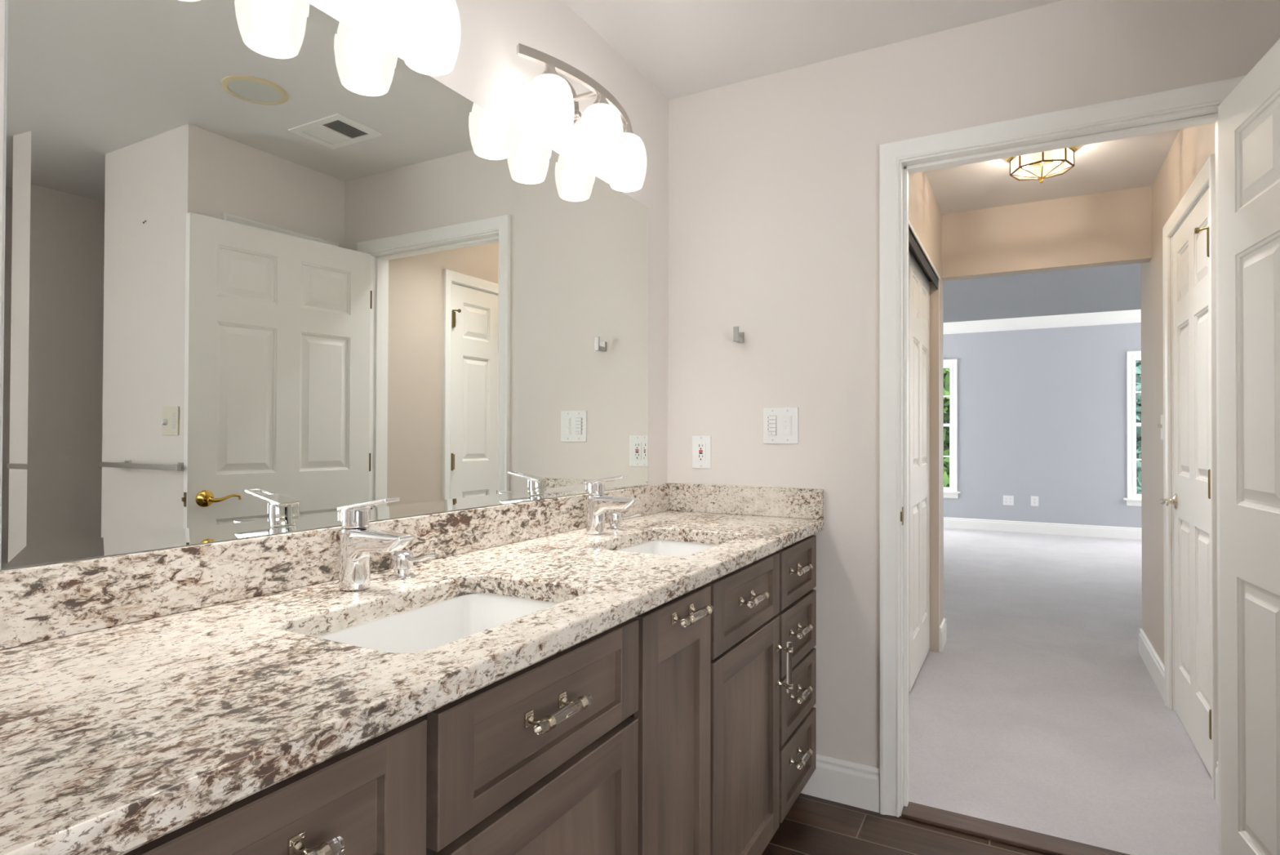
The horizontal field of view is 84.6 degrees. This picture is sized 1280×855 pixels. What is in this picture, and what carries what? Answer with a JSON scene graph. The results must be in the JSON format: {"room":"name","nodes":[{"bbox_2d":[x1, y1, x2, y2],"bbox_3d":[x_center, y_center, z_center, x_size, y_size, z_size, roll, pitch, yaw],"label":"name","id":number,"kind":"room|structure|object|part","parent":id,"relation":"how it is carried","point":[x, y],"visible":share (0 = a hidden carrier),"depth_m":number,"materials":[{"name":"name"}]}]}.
{"room":"bathroom","nodes":[
{"label":"bathroom","id":0,"kind":"room"},
{"bbox_2d":[0,0,668,570],"bbox_3d":[-0.458,-0.357,1.706,0.120,3.120,6.240,0,-1,29],"label":"wall","id":1,"kind":"structure","parent":0,"point":[488,71],"depth_m":2.01,"materials":[{"name":"white paint"}]},
{"bbox_2d":[0,0,648,569],"bbox_3d":[-0.398,-0.292,1.681,0.007,0.968,1.762,0,-1,29],"label":"mirror","id":2,"kind":"object","parent":1,"relation":"attached to","point":[264,271],"visible":1,"depth_m":1.24,"materials":[{"name":"white mirror"}]},
{"bbox_2d":[0,483,669,649],"bbox_3d":[-0.409,0.242,1.647,0.020,0.099,2.116,0,-1,29],"label":"backsplash","id":3,"kind":"structure","parent":1,"relation":"attached to","point":[46,602],"depth_m":1.14,"materials":[{"name":"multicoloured stone"}]},
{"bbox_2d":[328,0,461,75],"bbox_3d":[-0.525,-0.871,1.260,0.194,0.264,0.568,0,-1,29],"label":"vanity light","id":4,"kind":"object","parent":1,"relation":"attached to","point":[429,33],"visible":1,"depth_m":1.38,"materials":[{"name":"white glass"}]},
{"bbox_3d":[-0.494,-0.816,1.242,0.124,0.153,0.124,0,-1,29],"label":"lamp shade","id":5,"kind":"part","parent":4,"relation":"part of","materials":[{"name":"white glass"}]},
{"bbox_3d":[-0.428,-0.814,1.428,0.124,0.153,0.124,0,-1,29],"label":"lamp shade","id":6,"kind":"part","parent":4,"relation":"part of","materials":[{"name":"white glass"}]},
{"bbox_2d":[516,43,646,191],"bbox_3d":[-0.138,-0.863,1.963,0.194,0.264,0.568,0,-1,29],"label":"vanity light","id":7,"kind":"object","parent":1,"relation":"attached to","point":[552,104],"visible":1,"depth_m":1.89,"materials":[{"name":"white glass"}]},
{"bbox_3d":[-0.229,-0.809,1.790,0.124,0.153,0.124,0,-1,29],"label":"lamp shade","id":8,"kind":"part","parent":7,"relation":"part of","materials":[{"name":"white glass"}]},
{"bbox_3d":[-0.149,-0.916,1.996,0.108,0.043,0.062,0,-1,29],"label":"arm","id":9,"kind":"part","parent":7,"relation":"part of","materials":[{"name":"silver metal"}]},
{"bbox_3d":[-0.108,-0.807,1.946,0.124,0.153,0.124,0,-1,29],"label":"lamp shade","id":10,"kind":"part","parent":7,"relation":"part of","materials":[{"name":"white glass"}]},
{"bbox_3d":[-0.041,-0.805,2.132,0.124,0.153,0.124,0,-1,29],"label":"lamp shade","id":11,"kind":"part","parent":7,"relation":"part of","materials":[{"name":"white glass"}]},
{"bbox_2d":[562,0,1180,214],"bbox_3d":[0.981,-1.280,0.891,3.430,0.100,6.180,0,-1,29],"label":"ceiling","id":12,"kind":"structure","parent":0,"point":[682,47],"depth_m":2.24,"materials":[{"name":"white paint"}]},
{"bbox_2d":[1006,146,1078,183],"bbox_3d":[1.747,-1.134,3.058,0.251,0.144,0.251,1,-1,-40],"label":"ceiling light","id":13,"kind":"object","parent":12,"relation":"attached to","point":[1037,159],"visible":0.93,"depth_m":3.05,"materials":[{"name":"gold metal"}]},
{"bbox_2d":[1022,155,1040,169],"bbox_3d":[1.715,-1.159,3.076,0.068,0.053,0.024,0,-1,29],"label":"bulb","id":14,"kind":"object","parent":13,"relation":"attached to","point":[1034,158],"depth_m":3.07,"materials":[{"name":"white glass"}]},
{"bbox_2d":[1044,155,1060,164],"bbox_3d":[1.780,-1.159,3.041,0.068,0.053,0.024,0,-1,29],"label":"bulb","id":15,"kind":"object","parent":13,"relation":"attached to","point":[1046,157],"depth_m":3.04,"materials":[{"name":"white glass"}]},
{"bbox_2d":[761,792,1049,854],"bbox_3d":[0.748,1.235,0.459,3.430,0.080,5.250,0,-1,29],"label":"floor","id":16,"kind":"structure","parent":0,"point":[813,824],"depth_m":2.08,"materials":[{"name":"brown tile"}]},
{"bbox_2d":[122,716,426,854],"bbox_3d":[-0.561,0.757,0.755,0.588,0.872,0.414,0,-1,29],"label":"vanity cabinet","id":17,"kind":"object","parent":16,"relation":"on","point":[369,797],"visible":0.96,"depth_m":0.71,"materials":[{"name":"brown"}]},
{"bbox_3d":[-0.333,0.403,0.633,0.045,0.021,0.128,0,-1,29],"label":"handle","id":18,"kind":"part","parent":17,"relation":"part of","materials":[{"name":"silver metal"}]},
{"bbox_2d":[419,617,638,854],"bbox_3d":[-0.339,0.762,1.159,0.588,0.872,0.504,0,-1,29],"label":"vanity cabinet","id":19,"kind":"object","parent":16,"relation":"on","point":[542,757],"visible":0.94,"depth_m":1.02,"materials":[{"name":"brown wood"}]},
{"bbox_3d":[-0.129,0.811,1.043,0.020,0.589,0.488,0,-1,29],"label":"door","id":20,"kind":"part","parent":19,"relation":"part of","materials":[{"name":"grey wood"}]},
{"bbox_3d":[-0.120,0.413,1.021,0.045,0.021,0.128,0,-1,29],"label":"handle","id":21,"kind":"part","parent":19,"relation":"part of","materials":[{"name":"silver metal"}]},
{"bbox_2d":[630,584,713,854],"bbox_3d":[-0.138,0.766,1.524,0.588,0.872,0.326,0,-1,29],"label":"vanity cabinet","id":22,"kind":"object","parent":16,"relation":"on","point":[673,714],"visible":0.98,"depth_m":1.40,"materials":[{"name":"brown wood"}]},
{"bbox_3d":[0.103,0.373,1.401,0.045,0.021,0.128,0,-1,29],"label":"handle","id":23,"kind":"part","parent":22,"relation":"part of","materials":[{"name":"silver metal"}]},
{"bbox_2d":[706,551,793,854],"bbox_3d":[0.060,0.771,1.883,0.588,0.872,0.489,0,-1,29],"label":"vanity cabinet","id":24,"kind":"object","parent":16,"relation":"on","point":[745,683],"visible":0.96,"depth_m":1.75,"materials":[{"name":"brown wood"}]},
{"bbox_3d":[0.270,0.433,1.770,0.020,0.168,0.473,0,-1,29],"label":"drawer","id":25,"kind":"part","parent":24,"relation":"part of","materials":[{"name":"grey wood"}]},
{"bbox_3d":[0.268,0.820,1.766,0.020,0.588,0.473,0,-1,29],"label":"door","id":26,"kind":"part","parent":24,"relation":"part of","materials":[{"name":"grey wood"}]},
{"bbox_3d":[0.285,0.427,1.757,0.045,0.021,0.128,0,-1,29],"label":"handle","id":27,"kind":"part","parent":24,"relation":"part of","materials":[{"name":"silver metal"}]},
{"bbox_3d":[0.399,0.659,1.938,0.045,0.140,0.021,0,-1,29],"label":"handle","id":28,"kind":"part","parent":24,"relation":"part of","materials":[{"name":"silver metal"}]},
{"bbox_2d":[775,534,816,822],"bbox_3d":[0.267,0.775,2.274,0.576,0.872,0.392,0,-1,29],"label":"vanity cabinet","id":29,"kind":"object","parent":16,"relation":"on","point":[797,560],"visible":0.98,"depth_m":2.14,"materials":[{"name":"brown wood"}]},
{"bbox_2d":[0,510,823,854],"bbox_3d":[-0.160,0.309,1.521,0.578,0.036,2.137,0,-1,29],"label":"countertop","id":30,"kind":"structure","parent":29,"relation":"on","point":[116,740],"depth_m":0.81,"materials":[{"name":"stone"}]},
{"bbox_2d":[337,497,413,591],"bbox_3d":[-0.464,0.204,1.232,0.156,0.166,0.052,0,-1,29],"label":"faucet","id":31,"kind":"object","parent":30,"relation":"on","point":[358,541],"visible":1,"depth_m":1.23,"materials":[{"name":"silver metal"}]},
{"bbox_3d":[-0.478,0.150,1.240,0.118,0.056,0.046,0,-1,29],"label":"lever","id":32,"kind":"part","parent":31,"relation":"part of","materials":[{"name":"silver metal"}]},
{"bbox_2d":[387,550,437,578],"bbox_3d":[-0.433,0.263,1.347,0.116,0.052,0.051,0,-1,29],"label":"soap dispenser","id":33,"kind":"object","parent":30,"relation":"on","point":[401,562],"visible":0.97,"depth_m":1.34,"materials":[{"name":"silver metal"}]},
{"bbox_3d":[-0.415,0.248,1.337,0.073,0.022,0.010,0,-1,29],"label":"spout","id":34,"kind":"part","parent":33,"relation":"part of","materials":[{"name":"silver metal"}]},
{"bbox_2d":[316,592,558,653],"bbox_3d":[-0.307,0.398,1.136,0.298,0.149,0.455,0,-1,29],"label":"sink","id":35,"kind":"object","parent":30,"relation":"in","point":[441,623],"visible":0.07,"depth_m":1.30,"materials":[{"name":"white ceramic"}]},
{"bbox_2d":[584,474,639,534],"bbox_3d":[-0.078,0.213,1.936,0.156,0.166,0.052,0,-1,29],"label":"faucet","id":36,"kind":"object","parent":30,"relation":"on","point":[597,503],"visible":1,"depth_m":1.94,"materials":[{"name":"silver metal"}]},
{"bbox_3d":[-0.092,0.158,1.944,0.118,0.056,0.046,0,-1,29],"label":"lever","id":37,"kind":"part","parent":36,"relation":"part of","materials":[{"name":"silver metal"}]},
{"bbox_2d":[605,511,642,529],"bbox_3d":[-0.046,0.271,2.047,0.116,0.052,0.051,0,-1,29],"label":"soap dispenser","id":38,"kind":"object","parent":30,"relation":"on","point":[614,517],"visible":1,"depth_m":2.04,"materials":[{"name":"silver metal"}]},
{"bbox_3d":[-0.028,0.256,2.037,0.073,0.022,0.010,0,-1,29],"label":"spout","id":39,"kind":"part","parent":38,"relation":"part of","materials":[{"name":"silver metal"}]},
{"bbox_2d":[618,539,718,555],"bbox_3d":[0.074,0.407,1.847,0.301,0.149,0.434,0,-1,29],"label":"sink","id":40,"kind":"object","parent":30,"relation":"in","point":[663,547],"visible":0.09,"depth_m":2.06,"materials":[{"name":"white ceramic"}]},
{"bbox_2d":[666,482,823,519],"bbox_3d":[0.350,0.253,2.449,0.576,0.099,0.020,0,-1,29],"label":"side splash","id":41,"kind":"object","parent":30,"relation":"on","point":[788,502],"visible":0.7,"depth_m":2.42,"materials":[{"name":"stone"}]},
{"bbox_3d":[0.482,0.623,2.155,0.020,0.181,0.372,0,-1,29],"label":"drawer","id":42,"kind":"part","parent":29,"relation":"part of","materials":[{"name":"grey wood"}]},
{"bbox_3d":[0.482,0.438,2.157,0.020,0.168,0.372,0,-1,29],"label":"drawer","id":43,"kind":"part","parent":29,"relation":"part of","materials":[{"name":"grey wood"}]},
{"bbox_3d":[0.480,1.019,2.151,0.020,0.200,0.372,0,-1,29],"label":"drawer","id":44,"kind":"part","parent":29,"relation":"part of","materials":[{"name":"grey wood"}]},
{"bbox_3d":[0.481,0.814,2.153,0.020,0.181,0.372,0,-1,29],"label":"drawer","id":45,"kind":"part","parent":29,"relation":"part of","materials":[{"name":"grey wood"}]},
{"bbox_3d":[0.486,0.993,2.119,0.045,0.021,0.128,0,-1,29],"label":"handle","id":46,"kind":"part","parent":29,"relation":"part of","materials":[{"name":"silver metal"}]},
{"bbox_3d":[0.486,0.801,2.121,0.045,0.021,0.128,0,-1,29],"label":"handle","id":47,"kind":"part","parent":29,"relation":"part of","materials":[{"name":"silver metal"}]},
{"bbox_3d":[0.487,0.613,2.123,0.045,0.021,0.128,0,-1,29],"label":"handle","id":48,"kind":"part","parent":29,"relation":"part of","materials":[{"name":"silver metal"}]},
{"bbox_3d":[0.487,0.427,2.125,0.045,0.021,0.128,0,-1,29],"label":"handle","id":49,"kind":"part","parent":29,"relation":"part of","materials":[{"name":"silver metal"}]},
{"bbox_2d":[901,800,1131,854],"bbox_3d":[1.184,1.205,2.030,0.802,0.014,0.092,0,-1,29],"label":"threshold","id":50,"kind":"object","parent":16,"relation":"on","point":[989,829],"visible":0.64,"depth_m":2.08,"materials":[{"name":"brown wood"}]},
{"bbox_2d":[908,171,943,652],"bbox_3d":[1.230,0.484,3.205,0.100,3.480,1.927,0,-1,29],"label":"wall","id":51,"kind":"structure","parent":0,"point":[924,212],"depth_m":3.83,"materials":[{"name":"beige paint"}]},
{"bbox_2d":[908,251,929,691],"bbox_3d":[1.391,0.200,3.521,0.030,1.995,0.745,0,-1,29],"label":"door","id":52,"kind":"structure","parent":51,"relation":"in","point":[918,283],"depth_m":3.45,"materials":[{"name":"white paint"}]},
{"bbox_2d":[908,226,937,288],"bbox_3d":[1.221,-0.791,3.192,0.091,0.059,1.511,0,-1,29],"label":"door track","id":53,"kind":"object","parent":51,"relation":"attached to","point":[914,248],"visible":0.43,"depth_m":3.30,"materials":[{"name":"black metal"}]},
{"bbox_2d":[908,219,940,652],"bbox_3d":[1.216,0.191,3.175,0.106,2.039,1.540,0,-1,29],"label":"trim","id":54,"kind":"structure","parent":51,"relation":"attached to","point":[910,226],"depth_m":3.82,"materials":[{"name":"white paint"}]},
{"bbox_2d":[939,617,946,651],"bbox_3d":[0.665,1.155,4.491,2.359,0.134,0.234,0,-1,29],"label":"baseboard","id":55,"kind":"structure","parent":51,"relation":"attached to","point":[943,625],"depth_m":3.87,"materials":[{"name":"white paint"}]},
{"bbox_2d":[667,0,1279,767],"bbox_3d":[0.916,0.498,2.212,1.797,3.430,0.115,0,-1,29],"label":"wall","id":56,"kind":"structure","parent":0,"point":[774,179],"depth_m":2.31,"materials":[{"name":"white paint"}]},
{"bbox_2d":[692,435,711,468],"bbox_3d":[0.220,0.088,2.529,0.073,0.117,0.009,0,-1,29],"label":"wall outlet","id":57,"kind":"object","parent":56,"relation":"attached to","point":[701,445],"visible":1,"depth_m":2.53,"materials":[{"name":"white plastic"}]},
{"bbox_2d":[697,442,705,461],"bbox_3d":[0.220,0.088,2.527,0.033,0.067,0.003,0,-1,29],"label":"receptacle","id":58,"kind":"object","parent":57,"relation":"attached to","point":[700,446],"depth_m":2.52,"materials":[{"name":"grey plastic"}]},
{"bbox_2d":[733,326,744,342],"bbox_3d":[0.342,-0.322,2.439,0.020,0.051,0.058,0,-1,29],"label":"robe hook","id":59,"kind":"object","parent":56,"relation":"attached to","point":[739,337],"visible":1,"depth_m":2.42,"materials":[{"name":"silver metal"}]},
{"bbox_2d":[763,406,798,444],"bbox_3d":[0.476,-0.007,2.388,0.122,0.124,0.012,0,-1,29],"label":"light switch","id":60,"kind":"object","parent":56,"relation":"attached to","point":[780,424],"visible":1,"depth_m":2.39,"materials":[{"name":"white plastic"}]},
{"bbox_2d":[800,753,879,812],"bbox_3d":[0.645,1.146,2.280,0.254,0.134,0.014,0,-1,29],"label":"baseboard","id":61,"kind":"structure","parent":56,"relation":"attached to","point":[833,779],"depth_m":2.27,"materials":[{"name":"white paint"}]},
{"bbox_2d":[900,506,903,524],"bbox_3d":[0.826,0.279,2.215,0.006,0.057,0.036,0,-1,29],"label":"strike plate","id":62,"kind":"object","parent":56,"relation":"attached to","point":[902,511],"visible":1,"depth_m":2.20,"materials":[{"name":"gold metal"}]},
{"bbox_2d":[879,75,1246,854],"bbox_3d":[1.195,0.157,2.053,0.930,2.111,0.135,0,-1,29],"label":"door frame","id":63,"kind":"structure","parent":56,"relation":"attached to","point":[1212,93],"depth_m":2.20,"materials":[{"name":"white paint"}]},
{"bbox_2d":[1217,38,1279,854],"bbox_3d":[1.373,0.176,1.451,0.151,2.030,0.808,0,-1,22],"label":"door","id":64,"kind":"structure","parent":56,"relation":"in","point":[1249,117],"depth_m":1.65,"materials":[{"name":"white paint"}]},
{"bbox_2d":[942,262,1141,334],"bbox_3d":[4.534,-1.518,8.070,5.700,0.640,1.020,0,-1,29],"label":"ceiling","id":65,"kind":"structure","parent":0,"point":[1104,295],"depth_m":7.66,"materials":[{"name":"grey paint"}]},
{"bbox_2d":[943,322,1142,527],"bbox_3d":[4.809,-0.272,8.566,5.700,3.120,0.140,0,-1,29],"label":"wall","id":66,"kind":"structure","parent":0,"point":[1042,412],"depth_m":8.45,"materials":[{"name":"grey paint"}]},
{"bbox_2d":[943,359,960,497],"bbox_3d":[3.577,0.015,9.209,1.140,1.765,0.175,0,-1,29],"label":"window","id":67,"kind":"structure","parent":66,"relation":"attached to","point":[952,491],"depth_m":8.93,"materials":[{"name":"white paint"}]},
{"bbox_3d":[3.597,-0.402,9.246,0.936,0.784,0.030,0,-1,29],"label":"sash","id":68,"kind":"part","parent":67,"relation":"part of","materials":[{"name":"white paint"}]},
{"bbox_3d":[3.577,0.371,9.207,0.936,0.844,0.030,0,-1,29],"label":"sash","id":69,"kind":"part","parent":67,"relation":"part of","materials":[{"name":"white paint"}]},
{"bbox_3d":[3.588,-0.001,9.229,0.960,1.627,0.130,0,-1,29],"label":"frame","id":70,"kind":"part","parent":67,"relation":"part of","materials":[{"name":"white paint"}]},
{"bbox_3d":[3.548,0.854,9.152,1.140,0.086,0.065,0,-1,29],"label":"sill","id":71,"kind":"part","parent":67,"relation":"part of","materials":[{"name":"white paint"}]},
{"bbox_2d":[1003,495,1013,505],"bbox_3d":[4.521,0.893,8.626,0.115,0.117,0.008,0,-1,29],"label":"wall outlet","id":72,"kind":"object","parent":66,"relation":"attached to","point":[1007,500],"visible":1,"depth_m":8.62,"materials":[{"name":"white plastic"}]},
{"bbox_2d":[1031,495,1038,506],"bbox_3d":[4.768,0.888,8.490,0.082,0.118,0.008,0,-1,29],"label":"wall outlet","id":73,"kind":"object","parent":66,"relation":"attached to","point":[1034,500],"visible":1,"depth_m":8.49,"materials":[{"name":"white plastic"}]},
{"bbox_2d":[943,516,1142,539],"bbox_3d":[4.767,1.208,8.484,5.700,0.134,0.014,0,-1,29],"label":"baseboard","id":74,"kind":"structure","parent":66,"relation":"attached to","point":[1095,531],"depth_m":8.43,"materials":[{"name":"white paint"}]},
{"bbox_2d":[1123,351,1141,506],"bbox_3d":[6.072,0.010,7.837,1.145,1.765,0.175,0,-1,29],"label":"window","id":75,"kind":"structure","parent":66,"relation":"attached to","point":[1133,499],"depth_m":8.03,"materials":[{"name":"white paint"}]},
{"bbox_3d":[6.043,0.849,7.780,1.145,0.086,0.065,0,-1,29],"label":"sill","id":76,"kind":"part","parent":75,"relation":"part of","materials":[{"name":"white paint"}]},
{"bbox_3d":[6.083,-0.006,7.857,0.965,1.627,0.130,0,-1,29],"label":"frame","id":77,"kind":"part","parent":75,"relation":"part of","materials":[{"name":"white paint"}]},
{"bbox_3d":[6.092,-0.407,7.874,0.941,0.784,0.030,0,-1,29],"label":"sash","id":78,"kind":"part","parent":75,"relation":"part of","materials":[{"name":"white paint"}]},
{"bbox_3d":[6.072,0.366,7.835,0.941,0.844,0.030,0,-1,29],"label":"sash","id":79,"kind":"part","parent":75,"relation":"part of","materials":[{"name":"white paint"}]},
{"bbox_2d":[941,186,1151,281],"bbox_3d":[2.099,-1.364,3.792,1.065,1.048,0.100,0,-1,29],"label":"wall header","id":80,"kind":"structure","parent":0,"point":[1113,228],"depth_m":3.70,"materials":[{"name":"beige paint"}]},
{"bbox_2d":[908,527,1218,854],"bbox_3d":[3.026,1.284,5.316,5.900,0.092,7.442,0,-1,29],"label":"floor","id":81,"kind":"structure","parent":0,"point":[1040,708],"depth_m":3.02,"materials":[{"name":"grey carpet"}]},
{"bbox_2d":[1140,123,1215,709],"bbox_3d":[2.229,0.163,2.828,0.085,4.120,2.222,0,-1,29],"label":"wall","id":82,"kind":"structure","parent":0,"point":[1192,147],"depth_m":3.35,"materials":[{"name":"beige paint"}]},
{"bbox_2d":[1157,414,1163,439],"bbox_3d":[2.381,-0.001,3.216,0.022,0.114,0.070,0,-1,29],"label":"switch","id":83,"kind":"object","parent":82,"relation":"attached to","point":[1161,425],"visible":0.8,"depth_m":3.21,"materials":[{"name":"white plastic"}]},
{"bbox_3d":[2.388,-0.001,3.212,0.005,0.114,0.070,0,-1,29],"label":"plate","id":84,"kind":"part","parent":83,"relation":"part of","materials":[{"name":"white plastic"}]},
{"bbox_2d":[1138,627,1217,804],"bbox_3d":[3.233,1.142,2.273,2.404,0.134,2.236,0,-1,29],"label":"baseboard","id":85,"kind":"structure","parent":82,"relation":"attached to","point":[1154,664],"depth_m":3.39,"materials":[{"name":"white paint"}]},
{"bbox_2d":[1159,187,1211,776],"bbox_3d":[2.089,0.187,2.678,0.093,2.020,0.768,0,-1,29],"label":"door","id":86,"kind":"structure","parent":82,"relation":"in","point":[1190,500],"depth_m":2.65,"materials":[{"name":"white paint"}]},
{"bbox_3d":[2.186,0.310,2.929,0.020,0.028,0.128,0,-1,29],"label":"lever","id":87,"kind":"part","parent":86,"relation":"part of","materials":[{"name":"silver metal"}]},
{"bbox_2d":[1162,154,1217,798],"bbox_3d":[2.131,0.166,2.671,0.103,2.110,0.916,0,-1,29],"label":"door frame","id":88,"kind":"structure","parent":82,"relation":"attached to","point":[1206,175],"depth_m":2.76,"materials":[{"name":"white paint"}]},
{"label":"outside","id":89,"kind":"structure","parent":0,"visible":0},
{"bbox_3d":[17.668,4.597,30.375,64.000,0.100,49.650,0,-1,29],"label":"ground","id":90,"kind":"structure","parent":89,"visible":0},
{"bbox_2d":[943,367,950,487],"bbox_3d":[5.456,0.438,13.528,5.785,7.810,6.258,0,-1,15],"label":"tree","id":91,"kind":"object","parent":90,"relation":"on","point":[946,373],"visible":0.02,"depth_m":12.55,"materials":[{"name":"green plant"}]},
{"bbox_2d":[1135,360,1141,493],"bbox_3d":[11.951,0.095,16.177,5.027,9.785,4.949,0,-1,32],"label":"tree","id":92,"kind":"object","parent":90,"relation":"on","point":[1138,362],"visible":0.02,"depth_m":15.74,"materials":[{"name":"green plant"}]}
]}

